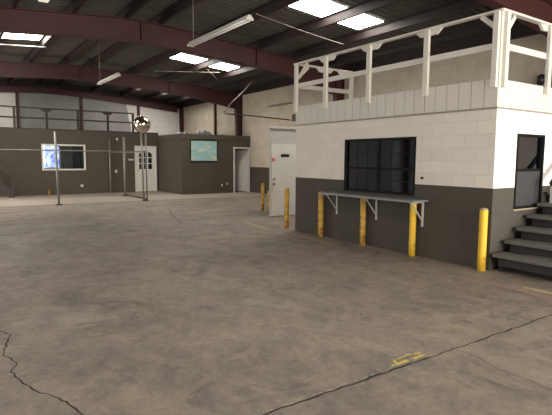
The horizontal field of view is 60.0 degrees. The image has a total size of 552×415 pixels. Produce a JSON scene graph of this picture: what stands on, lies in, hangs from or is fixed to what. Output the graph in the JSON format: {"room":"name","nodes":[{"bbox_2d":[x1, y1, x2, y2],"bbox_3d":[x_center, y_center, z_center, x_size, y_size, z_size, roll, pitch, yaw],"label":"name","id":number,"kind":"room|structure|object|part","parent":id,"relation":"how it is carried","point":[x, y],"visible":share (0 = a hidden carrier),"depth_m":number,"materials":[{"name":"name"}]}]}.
{"room":"warehouse interior","nodes":[
{"label":"warehouse interior","id":0,"kind":"room"},
{"bbox_2d":[0,128,158,195],"bbox_3d":[-10.516,-1.919,20.306,11.448,2.808,0.162,-4,7,-34],"label":"wall","id":1,"kind":"structure","parent":0,"point":[29,178],"depth_m":21.21,"materials":[{"name":"paint"}]},
{"bbox_2d":[41,144,85,169],"bbox_3d":[-9.321,-2.207,21.024,1.793,1.134,0.097,-4,7,-34],"label":"window","id":2,"kind":"structure","parent":1,"relation":"in","point":[84,152],"depth_m":20.97,"materials":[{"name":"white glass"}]},
{"bbox_2d":[0,105,157,133],"bbox_3d":[-10.450,-3.772,20.125,11.329,0.918,0.146,-4,7,-34],"label":"deck railing","id":3,"kind":"object","parent":1,"relation":"on","point":[46,110],"visible":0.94,"depth_m":20.97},
{"bbox_3d":[-10.868,-3.739,19.849,0.086,0.826,0.076,-4,7,-34],"label":"post","id":4,"kind":"part","parent":3,"relation":"part of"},
{"bbox_3d":[-9.855,-3.803,20.544,0.086,0.826,0.076,-4,7,-34],"label":"post","id":5,"kind":"part","parent":3,"relation":"part of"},
{"bbox_3d":[-10.926,-3.748,19.808,10.184,0.065,0.043,-4,7,-34],"label":"rail","id":6,"kind":"part","parent":3,"relation":"part of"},
{"bbox_3d":[-10.924,-4.173,19.765,10.184,0.054,0.065,-4,7,-34],"label":"rail","id":7,"kind":"part","parent":3,"relation":"part of","materials":[{"name":"grey metal"}]},
{"bbox_3d":[-8.805,-3.870,21.265,0.086,0.826,0.076,-4,7,-34],"label":"post","id":8,"kind":"part","parent":3,"relation":"part of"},
{"bbox_3d":[-10.453,-3.335,20.170,11.329,0.038,0.146,-4,7,-34],"label":"rail","id":9,"kind":"part","parent":3,"relation":"part of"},
{"bbox_3d":[-7.738,-3.938,21.997,0.086,0.826,0.076,-4,7,-34],"label":"post","id":10,"kind":"part","parent":3,"relation":"part of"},
{"bbox_3d":[-6.778,-4.000,22.656,0.086,0.826,0.076,-4,7,-34],"label":"post","id":11,"kind":"part","parent":3,"relation":"part of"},
{"bbox_2d":[134,146,156,191],"bbox_3d":[-6.324,-1.876,23.176,1.069,2.192,0.162,-4,7,-34],"label":"door","id":12,"kind":"structure","parent":1,"relation":"in","point":[151,173],"depth_m":23.19,"materials":[{"name":"white paint"}]},
{"bbox_2d":[0,92,179,135],"bbox_3d":[-12.148,-3.673,25.485,15.228,5.227,0.216,-4,7,-34],"label":"wall","id":13,"kind":"structure","parent":0,"point":[163,122],"depth_m":28.38,"materials":[{"name":"paint"}]},
{"bbox_2d":[15,92,19,127],"bbox_3d":[-13.192,-4.872,24.410,0.130,2.160,0.151,-4,7,-34],"label":"post","id":14,"kind":"object","parent":13,"relation":"attached to","point":[16,93],"visible":0.64,"depth_m":24.33,"materials":[{"name":"red metal"}]},
{"bbox_2d":[18,93,79,129],"bbox_3d":[-11.954,-4.958,25.331,2.938,2.160,0.032,-4,7,-34],"label":"liner","id":15,"kind":"object","parent":13,"relation":"attached to","point":[41,100],"visible":0.64,"depth_m":25.26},
{"bbox_2d":[79,97,83,129],"bbox_3d":[-10.640,-5.035,26.161,0.130,2.160,0.151,-4,7,-34],"label":"post","id":16,"kind":"object","parent":13,"relation":"attached to","point":[80,98],"visible":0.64,"depth_m":26.09,"materials":[{"name":"brown metal"}]},
{"bbox_2d":[0,86,177,111],"bbox_3d":[-12.003,-5.830,25.026,14.526,0.876,0.130,-4,7,-34],"label":"rafter","id":17,"kind":"object","parent":16,"relation":"attached to","point":[20,89],"visible":1,"depth_m":26.09,"materials":[{"name":"red paint"}]},
{"bbox_2d":[0,80,179,108],"bbox_3d":[-12.043,-6.182,25.291,15.012,1.058,0.216,-4,7,-34],"label":"trim","id":18,"kind":"structure","parent":13,"relation":"attached to","point":[32,83],"depth_m":25.97,"materials":[{"name":"brown metal"}]},
{"bbox_2d":[83,98,130,131],"bbox_3d":[-9.468,-5.117,27.037,2.754,2.160,0.032,-4,7,-34],"label":"liner","id":19,"kind":"object","parent":13,"relation":"attached to","point":[88,104],"visible":0.79,"depth_m":26.88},
{"bbox_2d":[137,106,139,131],"bbox_3d":[-8.035,-5.040,27.966,0.130,2.225,0.151,-4,7,-34],"label":"post","id":20,"kind":"object","parent":13,"relation":"attached to","point":[138,107],"visible":0.36,"depth_m":27.85,"materials":[{"name":"brown metal"}]},
{"bbox_2d":[60,146,145,168],"bbox_3d":[-11.481,-1.997,21.706,11.448,2.668,0.108,-4,7,-34],"label":"wall","id":21,"kind":"structure","parent":0,"point":[66,156],"depth_m":22.72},
{"bbox_2d":[43,145,60,168],"bbox_3d":[-10.514,-2.408,22.227,0.929,1.231,0.065,-4,7,-34],"label":"window","id":22,"kind":"structure","parent":21,"relation":"in","point":[49,156],"depth_m":22.26,"materials":[{"name":"blue glass"}]},
{"bbox_2d":[72,146,82,168],"bbox_3d":[-9.485,-2.389,22.851,0.458,1.512,0.069,-4,7,-34],"label":"curtain","id":23,"kind":"object","parent":21,"relation":"hanging from","point":[77,156],"visible":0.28,"depth_m":22.83,"materials":[{"name":"black fabric"}]},
{"bbox_2d":[148,139,179,193],"bbox_3d":[-6.457,-2.173,24.642,0.162,2.484,7.884,-4,7,-34],"label":"wall","id":24,"kind":"structure","parent":0,"point":[169,150],"depth_m":22.41,"materials":[{"name":"grey paint"}]},
{"bbox_2d":[180,139,249,194],"bbox_3d":[-2.773,-1.912,22.309,3.564,2.484,0.162,-4,7,-34],"label":"wall","id":25,"kind":"structure","parent":0,"point":[195,177],"depth_m":22.05,"materials":[{"name":"grey paint"}]},
{"bbox_2d":[190,140,217,161],"bbox_3d":[-3.275,-2.579,21.765,1.372,0.977,0.042,-4,7,-34],"label":"framed map","id":26,"kind":"object","parent":25,"relation":"attached to","point":[200,150],"visible":1,"depth_m":21.77,"materials":[{"name":"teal paper"}]},
{"bbox_2d":[233,147,249,192],"bbox_3d":[-1.886,-1.842,23.325,0.896,2.149,0.871,-4,7,-34],"label":"door","id":27,"kind":"structure","parent":25,"relation":"in","point":[241,158],"depth_m":23.38,"materials":[{"name":"white paint"}]},
{"bbox_2d":[0,0,522,101],"bbox_3d":[-2.850,-4.994,12.003,15.660,0.698,33.048,-4,7,-34],"label":"ceiling","id":28,"kind":"structure","parent":0,"point":[206,15],"depth_m":14.23,"materials":[{"name":"metal"}]},
{"bbox_2d":[0,0,19,40],"bbox_3d":[-5.443,-4.734,10.168,0.151,0.218,32.292,-4,7,-34],"label":"roof purlin","id":29,"kind":"structure","parent":28,"relation":"attached to","point":[10,3],"depth_m":11.39,"materials":[{"name":"brown metal"}]},
{"bbox_2d":[2,33,41,39],"bbox_3d":[-8.617,-5.316,14.567,2.830,0.257,1.296,-4,7,-34],"label":"skylight","id":30,"kind":"object","parent":28,"relation":"attached to","point":[5,35],"visible":0.4,"depth_m":15.22,"materials":[{"name":"white plastic"}]},
{"bbox_2d":[7,0,87,84],"bbox_3d":[-4.331,-4.919,10.919,0.151,0.218,32.292,-4,7,-34],"label":"roof purlin","id":31,"kind":"structure","parent":28,"relation":"attached to","point":[73,6],"depth_m":15.48,"materials":[{"name":"metal"}]},
{"bbox_2d":[37,0,151,84],"bbox_3d":[-3.201,-5.107,11.682,0.151,0.218,32.292,-4,7,-34],"label":"roof purlin","id":32,"kind":"structure","parent":28,"relation":"attached to","point":[134,6],"depth_m":15.88,"materials":[{"name":"metal"}]},
{"bbox_2d":[97,55,120,84],"bbox_3d":[-5.380,-4.831,15.247,0.151,1.539,2.214,-4,7,-34],"label":"hanging light","id":33,"kind":"object","parent":28,"relation":"hanging from","point":[115,75],"visible":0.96,"depth_m":15.29,"materials":[{"name":"white metal"}]},
{"bbox_2d":[58,0,200,85],"bbox_3d":[-2.418,-5.155,12.219,0.151,0.218,32.292,-4,7,-34],"label":"roof purlin","id":34,"kind":"structure","parent":28,"relation":"attached to","point":[180,6],"depth_m":13.55,"materials":[{"name":"brown metal"}]},
{"bbox_2d":[90,0,300,91],"bbox_3d":[-1.041,-5.101,13.180,0.151,0.218,32.292,-4,7,-34],"label":"roof purlin","id":35,"kind":"structure","parent":28,"relation":"attached to","point":[272,6],"depth_m":13.70,"materials":[{"name":"brown metal"}]},
{"bbox_2d":[171,53,238,70],"bbox_3d":[-2.796,-5.645,18.573,2.635,0.240,0.983,-4,7,-34],"label":"skylight","id":36,"kind":"object","parent":28,"relation":"attached to","point":[183,57],"visible":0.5,"depth_m":18.49,"materials":[{"name":"white plastic"}]},
{"bbox_2d":[187,15,253,46],"bbox_3d":[-1.177,-4.225,9.485,0.151,1.554,2.527,-4,7,-34],"label":"hanging light","id":37,"kind":"object","parent":28,"relation":"hanging from","point":[247,18],"visible":1,"depth_m":9.35,"materials":[{"name":"white metal"}]},
{"bbox_2d":[256,13,344,44],"bbox_3d":[0.770,-3.988,10.893,0.017,0.609,5.312,3,6,25],"label":"power cord","id":38,"kind":"object","parent":37,"relation":"attached to","point":[256,13],"visible":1,"depth_m":10.07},
{"bbox_2d":[119,0,402,95],"bbox_3d":[0.248,-5.051,14.078,0.151,0.218,32.292,-4,7,-34],"label":"roof purlin","id":39,"kind":"structure","parent":28,"relation":"attached to","point":[367,6],"depth_m":13.31,"materials":[{"name":"metal"}]},
{"bbox_2d":[165,71,219,72],"bbox_3d":[-3.589,-5.455,19.211,2.650,0.017,0.020,0,6,-5],"label":"conduit","id":40,"kind":"object","parent":39,"relation":"attached to","point":[165,71],"visible":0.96,"depth_m":19.18,"materials":[{"name":"grey metal"}]},
{"bbox_2d":[143,0,484,99],"bbox_3d":[1.421,-5.005,14.896,0.151,0.218,32.292,-4,7,-34],"label":"roof purlin","id":41,"kind":"structure","parent":28,"relation":"attached to","point":[456,7],"depth_m":13.21,"materials":[{"name":"metal"}]},
{"bbox_2d":[289,0,382,29],"bbox_3d":[1.511,-4.978,12.244,2.549,0.233,0.950,-4,7,-34],"label":"skylight","id":42,"kind":"object","parent":28,"relation":"attached to","point":[321,8],"visible":0.73,"depth_m":12.17,"materials":[{"name":"white plastic"}]},
{"bbox_2d":[165,0,551,103],"bbox_3d":[2.470,-4.964,15.627,0.151,0.218,32.292,-4,7,-34],"label":"roof purlin","id":43,"kind":"structure","parent":28,"relation":"attached to","point":[476,24],"depth_m":14.41,"materials":[{"name":"brown metal"}]},
{"bbox_3d":[-6.555,-4.549,9.417,0.151,0.218,32.292,-4,7,-34],"label":"roof purlin","id":44,"kind":"structure","parent":28,"relation":"attached to","visible":0},
{"bbox_2d":[10,45,45,47],"bbox_3d":[-9.108,-5.098,14.844,3.593,0.026,0.030,-1,6,-15],"label":"conduit","id":45,"kind":"object","parent":44,"relation":"attached to","point":[10,45],"visible":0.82,"depth_m":15.18,"materials":[{"name":"white metal"}]},
{"bbox_2d":[0,191,551,414],"bbox_3d":[-2.914,0.433,12.601,15.444,0.218,32.508,-4,7,-34],"label":"floor","id":46,"kind":"structure","parent":0,"point":[168,303],"depth_m":4.86,"materials":[{"name":"concrete"}]},
{"bbox_2d":[0,163,15,197],"bbox_3d":[-11.879,-2.021,18.500,3.065,3.433,0.756,-4,7,-34],"label":"stair","id":47,"kind":"structure","parent":46,"relation":"on","point":[4,189],"depth_m":19.05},
{"bbox_3d":[-11.616,-2.420,18.231,2.894,2.581,0.065,-4,7,-34],"label":"handrail","id":48,"kind":"part","parent":47,"relation":"part of","materials":[{"name":"grey metal"}]},
{"bbox_3d":[-10.541,-0.861,19.142,0.086,0.940,0.086,-4,7,-34],"label":"newel post","id":49,"kind":"part","parent":47,"relation":"part of","materials":[{"name":"grey metal"}]},
{"bbox_2d":[0,132,148,204],"bbox_3d":[-9.901,-1.501,17.528,9.061,2.550,5.059,-4,7,-34],"label":"fence","id":50,"kind":"object","parent":46,"relation":"on","point":[55,142],"visible":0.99,"depth_m":17.99,"materials":[{"name":"grey metal"}]},
{"bbox_3d":[-7.452,-1.324,16.261,0.113,2.485,0.073,-4,7,-34],"label":"post","id":51,"kind":"part","parent":50,"relation":"part of","materials":[{"name":"grey metal"}]},
{"bbox_3d":[-8.626,-1.871,15.455,8.856,0.053,0.039,-4,7,-34],"label":"rail","id":52,"kind":"part","parent":50,"relation":"part of","materials":[{"name":"grey metal"}]},
{"bbox_3d":[-7.665,-1.929,22.076,0.070,2.506,0.073,-4,7,-34],"label":"post","id":53,"kind":"part","parent":50,"relation":"part of","materials":[{"name":"grey metal"}]},
{"bbox_3d":[-6.427,-1.734,20.291,0.086,2.495,0.091,-4,7,-34],"label":"post","id":54,"kind":"part","parent":50,"relation":"part of","materials":[{"name":"grey metal"}]},
{"bbox_3d":[-6.276,-2.313,20.017,0.039,0.069,4.882,-4,7,-34],"label":"rail","id":55,"kind":"part","parent":50,"relation":"part of","materials":[{"name":"grey metal"}]},
{"bbox_3d":[-5.699,-0.445,19.349,0.065,0.062,2.592,-4,7,-34],"label":"rail","id":56,"kind":"part","parent":50,"relation":"part of","materials":[{"name":"grey metal"}]},
{"bbox_2d":[133,116,150,132],"bbox_3d":[-5.000,-3.100,17.837,0.626,0.626,0.626,-4,7,-34],"label":"ball","id":57,"kind":"object","parent":50,"relation":"on","point":[141,124],"visible":1,"depth_m":17.62,"materials":[{"name":"silver metal"}]},
{"bbox_3d":[-5.024,-1.518,17.989,0.116,2.550,0.065,-4,7,-34],"label":"post","id":58,"kind":"part","parent":50,"relation":"part of","materials":[{"name":"grey metal"}]},
{"bbox_3d":[-4.904,-1.526,18.071,0.075,2.549,0.056,-4,7,-34],"label":"post","id":59,"kind":"part","parent":50,"relation":"part of","materials":[{"name":"grey metal"}]},
{"bbox_2d":[261,183,263,210],"bbox_3d":[-0.416,-0.330,14.911,0.102,0.866,0.102,-4,7,-34],"label":"bollard","id":60,"kind":"object","parent":46,"relation":"on","point":[262,184],"visible":1,"depth_m":14.87,"materials":[{"name":"yellow metal"}]},
{"bbox_2d":[267,191,268,212],"bbox_3d":[-0.209,-0.167,14.280,0.108,0.673,0.108,-4,7,-34],"label":"bollard","id":61,"kind":"object","parent":46,"relation":"on","point":[267,191],"visible":0.53,"depth_m":14.24,"materials":[{"name":"yellow metal"}]},
{"bbox_2d":[284,188,288,228],"bbox_3d":[0.250,0.011,11.162,0.114,0.956,0.114,-4,7,-34],"label":"bollard","id":62,"kind":"object","parent":46,"relation":"on","point":[286,190],"visible":1,"depth_m":11.12,"materials":[{"name":"yellow metal"}]},
{"bbox_2d":[318,191,323,236],"bbox_3d":[0.936,0.137,10.002,0.114,0.951,0.114,-4,7,-34],"label":"bollard","id":63,"kind":"object","parent":46,"relation":"on","point":[320,196],"visible":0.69,"depth_m":9.96,"materials":[{"name":"yellow metal"}]},
{"bbox_2d":[333,73,344,100],"bbox_3d":[2.270,-2.526,17.673,0.389,4.709,0.216,-4,7,-34],"label":"steel column","id":64,"kind":"structure","parent":46,"relation":"on","point":[339,84],"depth_m":17.50,"materials":[{"name":"red metal"}]},
{"bbox_2d":[359,198,365,245],"bbox_3d":[1.635,0.247,8.994,0.108,0.943,0.108,-4,7,-34],"label":"bollard","id":65,"kind":"object","parent":46,"relation":"on","point":[362,200],"visible":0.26,"depth_m":8.96,"materials":[{"name":"metal"}]},
{"bbox_2d":[408,203,416,256],"bbox_3d":[2.297,0.349,8.039,0.108,0.943,0.108,-4,7,-34],"label":"bollard","id":66,"kind":"object","parent":46,"relation":"on","point":[412,223],"visible":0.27,"depth_m":8.00,"materials":[{"name":"metal"}]},
{"bbox_2d":[477,208,487,270],"bbox_3d":[3.024,0.466,6.999,0.117,0.930,0.117,-4,7,-34],"label":"bollard","id":67,"kind":"object","parent":46,"relation":"on","point":[483,216],"visible":1,"depth_m":6.96,"materials":[{"name":"metal"}]},
{"bbox_2d":[492,191,551,275],"bbox_3d":[4.476,0.313,6.798,2.093,1.294,1.679,-4,7,-34],"label":"stair","id":68,"kind":"structure","parent":46,"relation":"on","point":[517,257],"depth_m":6.89,"materials":[{"name":"grey concrete"}]},
{"bbox_2d":[549,179,551,202],"bbox_3d":[4.605,-0.526,7.633,0.836,0.886,0.065,-4,7,-34],"label":"stair handrail","id":69,"kind":"object","parent":68,"relation":"on","point":[550,182],"visible":1,"depth_m":7.47,"materials":[{"name":"white metal"}]},
{"bbox_3d":[-9.735,-1.761,9.435,0.389,4.709,0.216,-4,7,-34],"label":"steel column","id":70,"kind":"structure","parent":46,"relation":"on","visible":0},
{"bbox_2d":[0,6,336,94],"bbox_3d":[-3.829,-4.418,13.245,14.526,1.496,0.216,-4,7,-34],"label":"rafter","id":71,"kind":"object","parent":70,"relation":"on","point":[12,20],"visible":0.87,"depth_m":13.22,"materials":[{"name":"red paint"}]},
{"bbox_3d":[-13.896,-2.399,15.440,0.389,4.709,0.216,-4,7,-34],"label":"steel column","id":72,"kind":"structure","parent":46,"relation":"on","visible":0},
{"bbox_2d":[0,61,235,108],"bbox_3d":[-7.990,-5.059,19.250,14.526,1.296,0.216,-4,7,-34],"label":"rafter","id":73,"kind":"object","parent":72,"relation":"on","point":[7,68],"visible":0.98,"depth_m":20.00,"materials":[{"name":"red paint"}]},
{"bbox_2d":[269,128,295,216],"bbox_3d":[1.771,-1.086,14.645,4.784,2.452,0.130,-4,7,-34],"label":"wall partition","id":74,"kind":"structure","parent":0,"point":[276,136],"depth_m":13.32,"materials":[{"name":"white paint"}]},
{"bbox_2d":[267,126,295,128],"bbox_3d":[1.779,-2.336,14.498,4.806,0.065,0.162,-4,7,-34],"label":"trim","id":75,"kind":"structure","parent":74,"relation":"on","point":[268,127],"depth_m":13.27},
{"bbox_2d":[271,144,295,215],"bbox_3d":[0.231,-0.779,13.501,0.863,2.011,0.113,-4,7,-34],"label":"door","id":76,"kind":"structure","parent":74,"relation":"in","point":[283,169],"depth_m":13.47,"materials":[{"name":"white paint"}]},
{"bbox_2d":[184,34,551,193],"bbox_3d":[3.370,-2.416,16.654,0.216,4.709,32.508,-4,7,-34],"label":"wall","id":77,"kind":"structure","parent":0,"point":[526,69],"depth_m":18.97,"materials":[{"name":"paint"}]},
{"bbox_2d":[158,134,249,140],"bbox_3d":[-5.003,-3.595,25.373,3.596,0.216,8.068,-4,7,-34],"label":"trim","id":78,"kind":"structure","parent":77,"relation":"attached to","point":[172,136],"depth_m":22.02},
{"bbox_2d":[214,104,216,134],"bbox_3d":[-3.288,-4.719,25.855,0.108,2.074,0.130,-4,7,-34],"label":"post","id":79,"kind":"object","parent":77,"relation":"attached to","point":[215,105],"visible":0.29,"depth_m":25.81,"materials":[{"name":"brown metal"}]},
{"bbox_2d":[223,103,289,120],"bbox_3d":[-0.744,-3.925,19.600,3.074,0.588,0.083,-3,7,-28],"label":"pipe","id":80,"kind":"object","parent":77,"relation":"attached to","point":[230,103],"visible":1,"depth_m":19.50,"materials":[{"name":"grey metal"}]},
{"bbox_2d":[231,80,253,102],"bbox_3d":[-1.356,-4.675,19.272,1.080,1.028,0.048,-4,7,-34],"label":"curved pipe","id":81,"kind":"object","parent":80,"relation":"on","point":[252,80],"visible":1,"depth_m":19.25,"materials":[{"name":"grey metal"}]},
{"bbox_2d":[268,102,291,106],"bbox_3d":[0.170,-4.494,20.876,0.065,0.065,1.728,-4,7,-34],"label":"wall bar","id":82,"kind":"object","parent":77,"relation":"attached to","point":[287,102],"visible":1,"depth_m":20.81,"materials":[{"name":"metal"}]},
{"bbox_2d":[180,24,540,107],"bbox_3d":[3.323,-4.896,16.225,0.130,0.312,32.292,-4,7,-34],"label":"trim","id":83,"kind":"structure","parent":77,"relation":"attached to","point":[517,31],"depth_m":14.89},
{"bbox_2d":[293,8,551,112],"bbox_3d":[4.078,-2.585,10.215,5.661,1.069,4.880,-4,7,-34],"label":"roof railing","id":84,"kind":"object","parent":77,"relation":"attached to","point":[504,19],"visible":0.93,"depth_m":7.49,"materials":[{"name":"white wood"}]},
{"bbox_3d":[0.446,-2.625,10.542,0.054,1.037,0.092,-4,7,-34],"label":"post","id":85,"kind":"part","parent":84,"relation":"part of","materials":[{"name":"white wood"}]},
{"bbox_3d":[1.138,-2.737,11.076,1.609,0.092,0.039,-4,7,-34],"label":"rail","id":86,"kind":"part","parent":84,"relation":"part of","materials":[{"name":"white wood"}]},
{"bbox_3d":[1.010,-2.538,9.729,0.054,1.037,0.092,-4,7,-34],"label":"post","id":87,"kind":"part","parent":84,"relation":"part of","materials":[{"name":"white wood"}]},
{"bbox_3d":[1.156,-3.209,11.045,1.608,0.032,0.097,-4,7,-34],"label":"rail","id":88,"kind":"part","parent":84,"relation":"part of","materials":[{"name":"white wood"}]},
{"bbox_3d":[1.809,-2.772,11.480,0.092,0.918,0.054,-4,7,-34],"label":"post","id":89,"kind":"part","parent":84,"relation":"part of","materials":[{"name":"white wood"}]},
{"bbox_3d":[1.696,-2.433,8.738,0.054,1.037,0.092,-4,7,-34],"label":"post","id":90,"kind":"part","parent":84,"relation":"part of","materials":[{"name":"white wood"}]},
{"bbox_3d":[1.802,-2.488,8.668,0.039,0.092,4.697,-4,7,-34],"label":"rail","id":91,"kind":"part","parent":84,"relation":"part of","materials":[{"name":"white wood"}]},
{"bbox_3d":[1.804,-2.957,8.613,0.097,0.032,4.860,-4,7,-34],"label":"rail","id":92,"kind":"part","parent":84,"relation":"part of","materials":[{"name":"white wood"}]},
{"bbox_3d":[2.419,-2.322,7.695,0.054,1.037,0.092,-4,7,-34],"label":"post","id":93,"kind":"part","parent":84,"relation":"part of","materials":[{"name":"white wood"}]},
{"bbox_3d":[3.090,-2.219,6.726,0.054,1.037,0.081,-4,7,-34],"label":"post","id":94,"kind":"part","parent":84,"relation":"part of","materials":[{"name":"white wood"}]},
{"bbox_3d":[3.167,-2.225,6.740,0.089,1.026,0.054,-4,7,-34],"label":"post","id":95,"kind":"part","parent":84,"relation":"part of","materials":[{"name":"white wood"}]},
{"bbox_3d":[3.238,-2.218,6.725,0.081,1.037,0.054,-4,7,-34],"label":"post","id":96,"kind":"part","parent":84,"relation":"part of","materials":[{"name":"white wood"}]},
{"bbox_3d":[5.480,-2.429,8.314,5.518,0.092,0.039,-4,7,-34],"label":"rail","id":97,"kind":"part","parent":84,"relation":"part of","materials":[{"name":"white wood"}]},
{"bbox_3d":[5.477,-2.898,8.256,5.539,0.032,0.097,-4,7,-34],"label":"rail","id":98,"kind":"part","parent":84,"relation":"part of","materials":[{"name":"white wood"}]},
{"bbox_3d":[4.230,-2.281,7.405,0.092,1.037,0.054,-4,7,-34],"label":"post","id":99,"kind":"part","parent":84,"relation":"part of","materials":[{"name":"white wood"}]},
{"bbox_2d":[537,74,544,84],"bbox_3d":[6.482,-3.128,11.691,0.184,0.259,0.179,-4,7,-34],"label":"wall speaker","id":100,"kind":"object","parent":77,"relation":"attached to","point":[540,78],"visible":0.93,"depth_m":11.62,"materials":[{"name":"black paint"}]},
{"bbox_2d":[295,108,496,270],"bbox_3d":[1.882,-0.465,8.931,0.216,2.376,4.752,-4,7,-34],"label":"wall","id":101,"kind":"structure","parent":0,"point":[455,151],"depth_m":7.94,"materials":[{"name":"paint"}]},
{"bbox_2d":[319,191,427,226],"bbox_3d":[1.682,0.009,8.731,0.384,0.457,2.344,-4,7,-34],"label":"countertop","id":102,"kind":"structure","parent":101,"relation":"attached to","point":[412,201],"depth_m":8.50,"materials":[{"name":"grey metal"}]},
{"bbox_2d":[344,137,416,195],"bbox_3d":[1.888,-0.767,8.778,0.110,0.999,1.739,-4,7,-34],"label":"window","id":103,"kind":"structure","parent":101,"relation":"in","point":[370,165],"depth_m":8.86,"materials":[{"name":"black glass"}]},
{"bbox_3d":[1.643,-0.538,9.155,0.006,0.389,0.808,-4,7,-34],"label":"pane","id":104,"kind":"part","parent":103,"relation":"part of","materials":[{"name":"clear glass"}]},
{"bbox_3d":[1.647,-1.019,9.106,0.006,0.491,0.808,-4,7,-34],"label":"pane","id":105,"kind":"part","parent":103,"relation":"part of","materials":[{"name":"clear glass"}]},
{"bbox_3d":[2.129,-0.464,8.455,0.006,0.389,0.808,-4,7,-34],"label":"pane","id":106,"kind":"part","parent":103,"relation":"part of","materials":[{"name":"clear glass"}]},
{"bbox_3d":[2.132,-0.944,8.406,0.006,0.491,0.808,-4,7,-34],"label":"pane","id":107,"kind":"part","parent":103,"relation":"part of","materials":[{"name":"clear glass"}]},
{"bbox_2d":[295,106,551,125],"bbox_3d":[4.115,-1.775,10.326,5.668,0.024,4.774,-4,7,-34],"label":"trim","id":108,"kind":"structure","parent":101,"relation":"attached to","point":[497,106],"depth_m":7.62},
{"bbox_2d":[296,79,551,124],"bbox_3d":[4.117,-1.988,10.311,5.659,0.397,4.765,-4,7,-34],"label":"wall paneling","id":109,"kind":"structure","parent":101,"relation":"attached to","point":[474,94],"depth_m":7.63,"materials":[{"name":"white wood"}]},
{"bbox_2d":[397,139,413,192],"bbox_3d":[2.938,-0.811,12.396,5.476,2.376,0.216,-4,7,-34],"label":"wall","id":110,"kind":"structure","parent":0,"point":[407,185],"depth_m":12.56,"materials":[{"name":"paint"}]},
{"bbox_2d":[489,108,551,269],"bbox_3d":[5.425,-0.411,8.621,5.689,2.376,0.218,-4,7,-34],"label":"wall","id":111,"kind":"structure","parent":0,"point":[504,221],"depth_m":7.16,"materials":[{"name":"paint"}]},
{"bbox_2d":[512,133,544,210],"bbox_3d":[3.926,-0.555,7.483,0.853,1.164,0.119,-4,7,-34],"label":"window","id":112,"kind":"structure","parent":111,"relation":"in","point":[530,149],"depth_m":7.50,"materials":[{"name":"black glass"}]},
{"bbox_3d":[3.950,0.018,7.501,0.853,0.019,0.022,-4,7,-34],"label":"sill","id":113,"kind":"part","parent":112,"relation":"part of","materials":[{"name":"concrete"}]},
{"bbox_3d":[3.926,-0.586,7.479,0.734,0.043,0.043,-4,7,-34],"label":"sash rail","id":114,"kind":"part","parent":112,"relation":"part of","materials":[{"name":"grey metal"}]},
{"bbox_3d":[3.925,-0.853,7.456,0.734,0.491,0.006,-4,7,-34],"label":"pane","id":115,"kind":"part","parent":112,"relation":"part of","materials":[{"name":"clear glass"}]},
{"bbox_3d":[-4.982,-3.574,25.488,3.434,0.151,7.906,-4,7,-34],"label":"ceiling","id":116,"kind":"structure","parent":0,"visible":0},
{"bbox_2d":[179,107,183,131],"bbox_3d":[-5.807,-5.092,29.359,0.216,2.074,0.194,-4,7,-34],"label":"steel column","id":117,"kind":"structure","parent":116,"relation":"on","point":[181,110],"depth_m":29.31,"materials":[{"name":"red metal"}]},
{"bbox_2d":[194,130,211,134],"bbox_3d":[-3.448,-3.601,23.278,1.242,0.365,0.972,-4,7,-34],"label":"plastic bundle","id":118,"kind":"object","parent":116,"relation":"on","point":[197,131],"visible":0.38,"depth_m":22.97,"materials":[{"name":"white plastic"}]},
{"bbox_2d":[234,95,241,135],"bbox_3d":[-1.883,-4.475,23.544,0.389,2.074,0.216,-4,7,-34],"label":"steel column","id":119,"kind":"structure","parent":116,"relation":"on","point":[238,102],"depth_m":23.54,"materials":[{"name":"red metal"}]},
{"bbox_3d":[4.166,-1.820,10.370,5.638,0.052,4.644,-4,7,-34],"label":"ceiling","id":120,"kind":"structure","parent":0,"visible":0},
{"bbox_3d":[6.819,-3.044,10.997,0.389,2.268,0.216,-4,7,-34],"label":"steel column","id":121,"kind":"structure","parent":120,"relation":"on","visible":0},
{"bbox_2d":[476,0,551,36],"bbox_3d":[0.713,-3.851,6.679,14.526,1.236,0.216,-4,7,-34],"label":"rafter","id":122,"kind":"object","parent":121,"relation":"on","point":[539,9],"visible":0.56,"depth_m":9.76,"materials":[{"name":"red paint"}]}
]}

